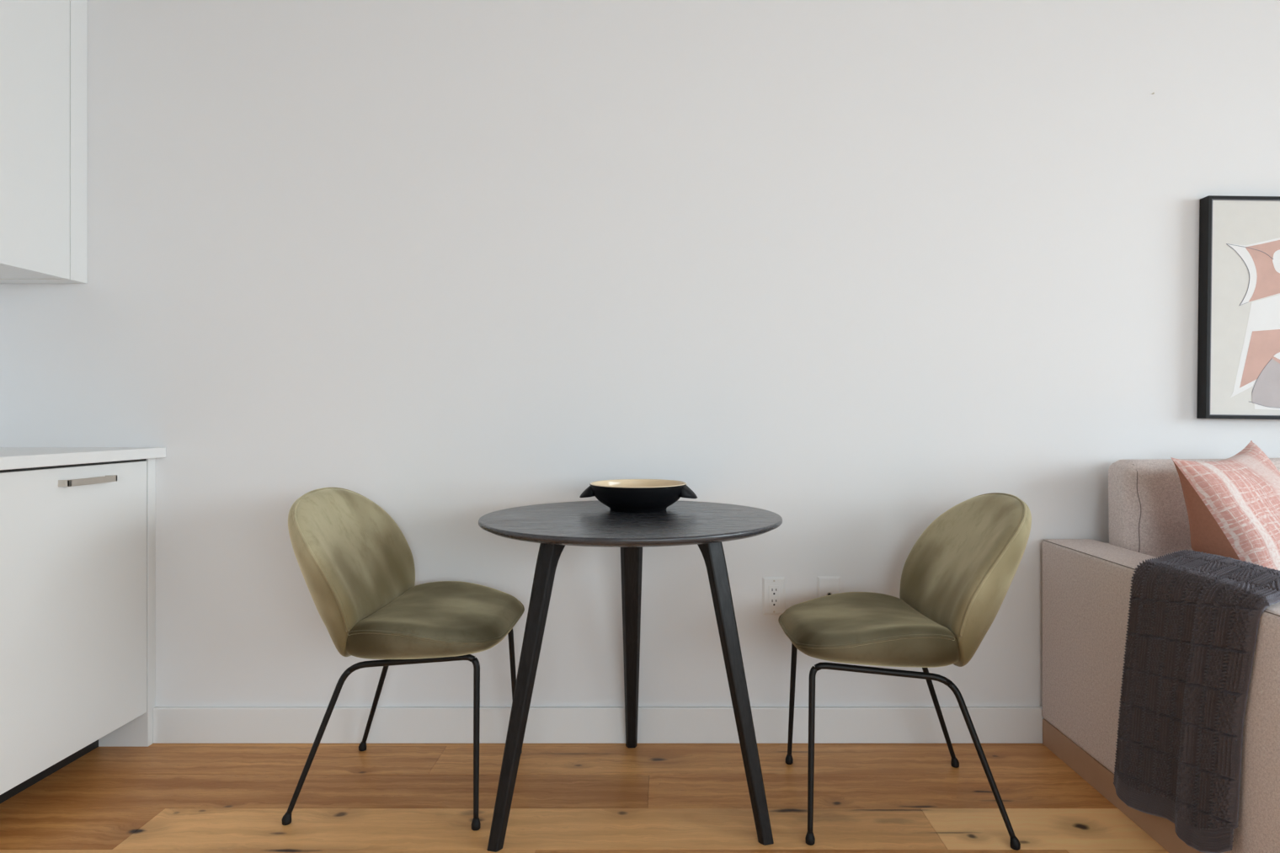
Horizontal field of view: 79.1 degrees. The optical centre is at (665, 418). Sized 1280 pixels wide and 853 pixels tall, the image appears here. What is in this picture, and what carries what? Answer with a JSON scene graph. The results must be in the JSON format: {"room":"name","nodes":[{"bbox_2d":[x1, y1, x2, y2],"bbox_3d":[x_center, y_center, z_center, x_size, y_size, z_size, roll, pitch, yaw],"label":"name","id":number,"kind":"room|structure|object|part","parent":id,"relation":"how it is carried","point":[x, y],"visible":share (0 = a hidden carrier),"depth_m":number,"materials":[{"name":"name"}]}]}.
{"room":"dining room","nodes":[
{"label":"dining room","id":0,"kind":"room"},
{"bbox_2d":[0,743,1168,852],"bbox_3d":[1.120,1.050,-0.302,6.560,0.100,5.396,0,0,0],"label":"floor","id":1,"kind":"structure","parent":0,"point":[156,797],"depth_m":2.02,"materials":[{"name":"brown wood"}]},
{"bbox_2d":[0,458,155,803],"bbox_3d":[-1.850,0.560,2.076,0.610,0.880,0.638,0,0,0],"label":"base cabinet","id":2,"kind":"object","parent":1,"relation":"on","point":[77,541],"visible":0.93,"depth_m":2.06,"materials":[{"name":"laminate"}]},
{"bbox_2d":[0,447,165,469],"bbox_3d":[-1.850,0.104,2.070,0.616,0.031,0.650,0,0,0],"label":"countertop","id":3,"kind":"structure","parent":2,"relation":"on","point":[10,457],"depth_m":2.08,"materials":[{"name":"stone"}]},
{"bbox_3d":[-1.560,0.169,2.098,0.031,0.017,0.175,0,0,0],"label":"door handle","id":4,"kind":"part","parent":2,"relation":"part of","materials":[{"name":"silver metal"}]},
{"bbox_3d":[-1.865,0.560,2.378,0.579,0.880,0.035,0,0,0],"label":"filler panel","id":5,"kind":"part","parent":2,"relation":"part of","materials":[{"name":"laminate"}]},
{"bbox_2d":[281,486,524,831],"bbox_3d":[-0.687,0.596,2.110,0.573,0.808,0.505,0,0,3],"label":"dining chair","id":6,"kind":"object","parent":1,"relation":"on","point":[356,564],"visible":0.99,"depth_m":1.97,"materials":[{"name":"green fabric"}]},
{"bbox_3d":[-0.867,0.811,1.940,0.157,0.359,0.020,0,0,-19],"label":"leg","id":7,"kind":"part","parent":6,"relation":"part of","materials":[{"name":"black metal"}]},
{"bbox_3d":[-0.862,0.405,2.115,0.211,0.421,0.484,0,0,3],"label":"backrest","id":8,"kind":"part","parent":6,"relation":"part of","materials":[{"name":"green fabric"}]},
{"bbox_3d":[-0.848,0.811,2.302,0.157,0.359,0.020,0,0,25],"label":"leg","id":9,"kind":"part","parent":6,"relation":"part of","materials":[{"name":"black metal"}]},
{"bbox_3d":[-0.639,0.616,1.950,0.327,0.055,0.018,0,0,5],"label":"seat rail","id":10,"kind":"part","parent":6,"relation":"part of","materials":[{"name":"black metal"}]},
{"bbox_3d":[-0.609,0.555,2.107,0.398,0.135,0.483,0,0,3],"label":"seat","id":11,"kind":"part","parent":6,"relation":"part of","materials":[{"name":"green fabric"}]},
{"bbox_3d":[-0.466,0.793,1.914,0.021,0.392,0.065,0,0,-20],"label":"leg","id":12,"kind":"part","parent":6,"relation":"part of","materials":[{"name":"black metal"}]},
{"bbox_3d":[-0.447,0.793,2.286,0.021,0.392,0.065,0,0,26],"label":"leg","id":13,"kind":"part","parent":6,"relation":"part of","materials":[{"name":"black metal"}]},
{"bbox_2d":[478,500,782,852],"bbox_3d":[-0.087,0.625,2.000,0.770,0.750,0.770,0,0,-3],"label":"dining table","id":14,"kind":"object","parent":1,"relation":"on","point":[554,525],"visible":0.94,"depth_m":1.84,"materials":[{"name":"black wood"}]},
{"bbox_3d":[-0.312,0.636,1.862,0.239,0.728,0.069,0,0,-25],"label":"leg","id":15,"kind":"part","parent":14,"relation":"part of","materials":[{"name":"black wood"}]},
{"bbox_3d":[-0.099,0.636,2.266,0.070,0.728,0.238,0,0,-3],"label":"leg","id":16,"kind":"part","parent":14,"relation":"part of","materials":[{"name":"black wood"}]},
{"bbox_2d":[579,479,697,512],"bbox_3d":[-0.074,0.213,2.125,0.265,0.074,0.265,0,0,-44],"label":"serving bowl","id":17,"kind":"object","parent":14,"relation":"on","point":[620,495],"visible":1,"depth_m":2.04,"materials":[{"name":"black ceramic"}]},
{"bbox_3d":[-0.212,0.199,2.135,0.049,0.037,0.093,0,0,4],"label":"ear handle","id":18,"kind":"part","parent":17,"relation":"part of","materials":[{"name":"black ceramic"}]},
{"bbox_3d":[0.064,0.199,2.115,0.049,0.037,0.093,0,0,4],"label":"ear handle","id":19,"kind":"part","parent":17,"relation":"part of","materials":[{"name":"black ceramic"}]},
{"bbox_3d":[0.150,0.636,1.882,0.239,0.728,0.069,0,0,20],"label":"leg","id":20,"kind":"part","parent":14,"relation":"part of","materials":[{"name":"black wood"}]},
{"bbox_2d":[778,492,1031,850],"bbox_3d":[0.611,0.598,2.030,0.602,0.800,0.511,0,0,3],"label":"dining chair","id":21,"kind":"object","parent":1,"relation":"on","point":[957,577],"visible":1,"depth_m":1.86,"materials":[{"name":"green fabric"}]},
{"bbox_3d":[0.364,0.793,2.221,0.021,0.392,0.065,0,0,-20],"label":"leg","id":22,"kind":"part","parent":21,"relation":"part of","materials":[{"name":"black metal"}]},
{"bbox_3d":[0.348,0.793,1.849,0.021,0.392,0.065,0,0,25],"label":"leg","id":23,"kind":"part","parent":21,"relation":"part of","materials":[{"name":"black metal"}]},
{"bbox_3d":[0.517,0.555,2.024,0.410,0.135,0.484,0,0,2],"label":"seat","id":24,"kind":"part","parent":21,"relation":"part of","materials":[{"name":"green fabric"}]},
{"bbox_3d":[0.523,0.616,1.868,0.327,0.055,0.018,0,0,1],"label":"seat rail","id":25,"kind":"part","parent":21,"relation":"part of","materials":[{"name":"black metal"}]},
{"bbox_3d":[0.766,0.811,2.199,0.157,0.359,0.020,0,0,-19],"label":"leg","id":26,"kind":"part","parent":21,"relation":"part of","materials":[{"name":"black metal"}]},
{"bbox_3d":[0.788,0.408,2.031,0.248,0.419,0.485,0,0,2],"label":"backrest","id":27,"kind":"part","parent":21,"relation":"part of","materials":[{"name":"green fabric"}]},
{"bbox_3d":[0.750,0.811,1.836,0.157,0.359,0.020,0,0,24],"label":"leg","id":28,"kind":"part","parent":21,"relation":"part of","materials":[{"name":"black metal"}]},
{"bbox_2d":[1042,458,1279,852],"bbox_3d":[2.203,0.555,1.843,2.095,0.890,1.085,0,0,0],"label":"sofa","id":29,"kind":"object","parent":1,"relation":"on","point":[1086,583],"visible":0.57,"depth_m":2.11,"materials":[{"name":"beige fabric"}]},
{"bbox_2d":[1108,458,1279,557],"bbox_3d":[1.763,0.332,2.268,0.886,0.438,0.195,0,0,0],"label":"cushion","id":30,"kind":"object","parent":29,"relation":"on","point":[1148,514],"depth_m":2.20,"materials":[{"name":"fabric"}]},
{"bbox_2d":[1113,549,1279,852],"bbox_3d":[1.271,0.633,1.738,0.324,0.620,0.493,0,0,0],"label":"knitted throw","id":31,"kind":"object","parent":29,"relation":"on","point":[1194,616],"visible":0.97,"depth_m":1.67,"materials":[{"name":"grey fabric"}]},
{"bbox_2d":[1170,440,1279,570],"bbox_3d":[1.533,0.291,1.994,0.475,0.463,0.263,0,0,-33],"label":"throw pillow","id":32,"kind":"object","parent":29,"relation":"on","point":[1233,503],"visible":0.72,"depth_m":1.93,"materials":[{"name":"fabric"}]},
{"bbox_2d":[0,0,1279,706],"bbox_3d":[1.120,-0.375,2.456,6.760,2.750,0.120,0,0,0],"label":"wall","id":33,"kind":"structure","parent":0,"point":[856,274],"depth_m":2.40,"materials":[{"name":"paint"}]},
{"bbox_2d":[153,706,1044,743],"bbox_3d":[1.412,0.945,2.389,5.976,0.110,0.014,0,0,0],"label":"baseboard","id":34,"kind":"structure","parent":33,"relation":"attached to","point":[171,724],"depth_m":2.38,"materials":[{"name":"paint"}]},
{"bbox_2d":[762,576,785,614],"bbox_3d":[0.336,0.548,2.392,0.071,0.116,0.009,0,0,0],"label":"power outlet","id":35,"kind":"object","parent":33,"relation":"attached to","point":[773,588],"visible":0.99,"depth_m":2.39,"materials":[{"name":"white plastic"}]},
{"bbox_2d":[768,585,779,607],"bbox_3d":[0.336,0.548,2.390,0.033,0.066,0.004,0,0,0],"label":"receptacle","id":36,"kind":"object","parent":35,"relation":"attached to","point":[774,590],"depth_m":2.39,"materials":[{"name":"white plastic"}]},
{"bbox_2d":[817,576,840,597],"bbox_3d":[0.506,0.546,2.391,0.071,0.116,0.010,0,0,0],"label":"outlet","id":37,"kind":"object","parent":33,"relation":"attached to","point":[826,585],"visible":0.48,"depth_m":2.39,"materials":[{"name":"white plastic"}]},
{"bbox_2d":[1196,195,1279,419],"bbox_3d":[2.076,-0.334,2.375,0.857,0.678,0.040,1,0,0],"label":"framed picture","id":38,"kind":"object","parent":33,"relation":"attached to","point":[1239,340],"visible":1,"depth_m":2.36,"materials":[{"name":"white paper"}]},
{"bbox_3d":[-2.220,-0.375,-0.362,0.120,2.750,5.516,0,0,0],"label":"wall","id":39,"kind":"structure","parent":0,"visible":0},
{"bbox_2d":[0,0,87,283],"bbox_3d":[-1.972,-0.933,2.058,0.372,1.033,0.673,0,0,0],"label":"upper cabinet","id":40,"kind":"object","parent":39,"relation":"attached to","point":[44,43],"visible":1,"depth_m":2.23,"materials":[{"name":"laminate"}]}
]}

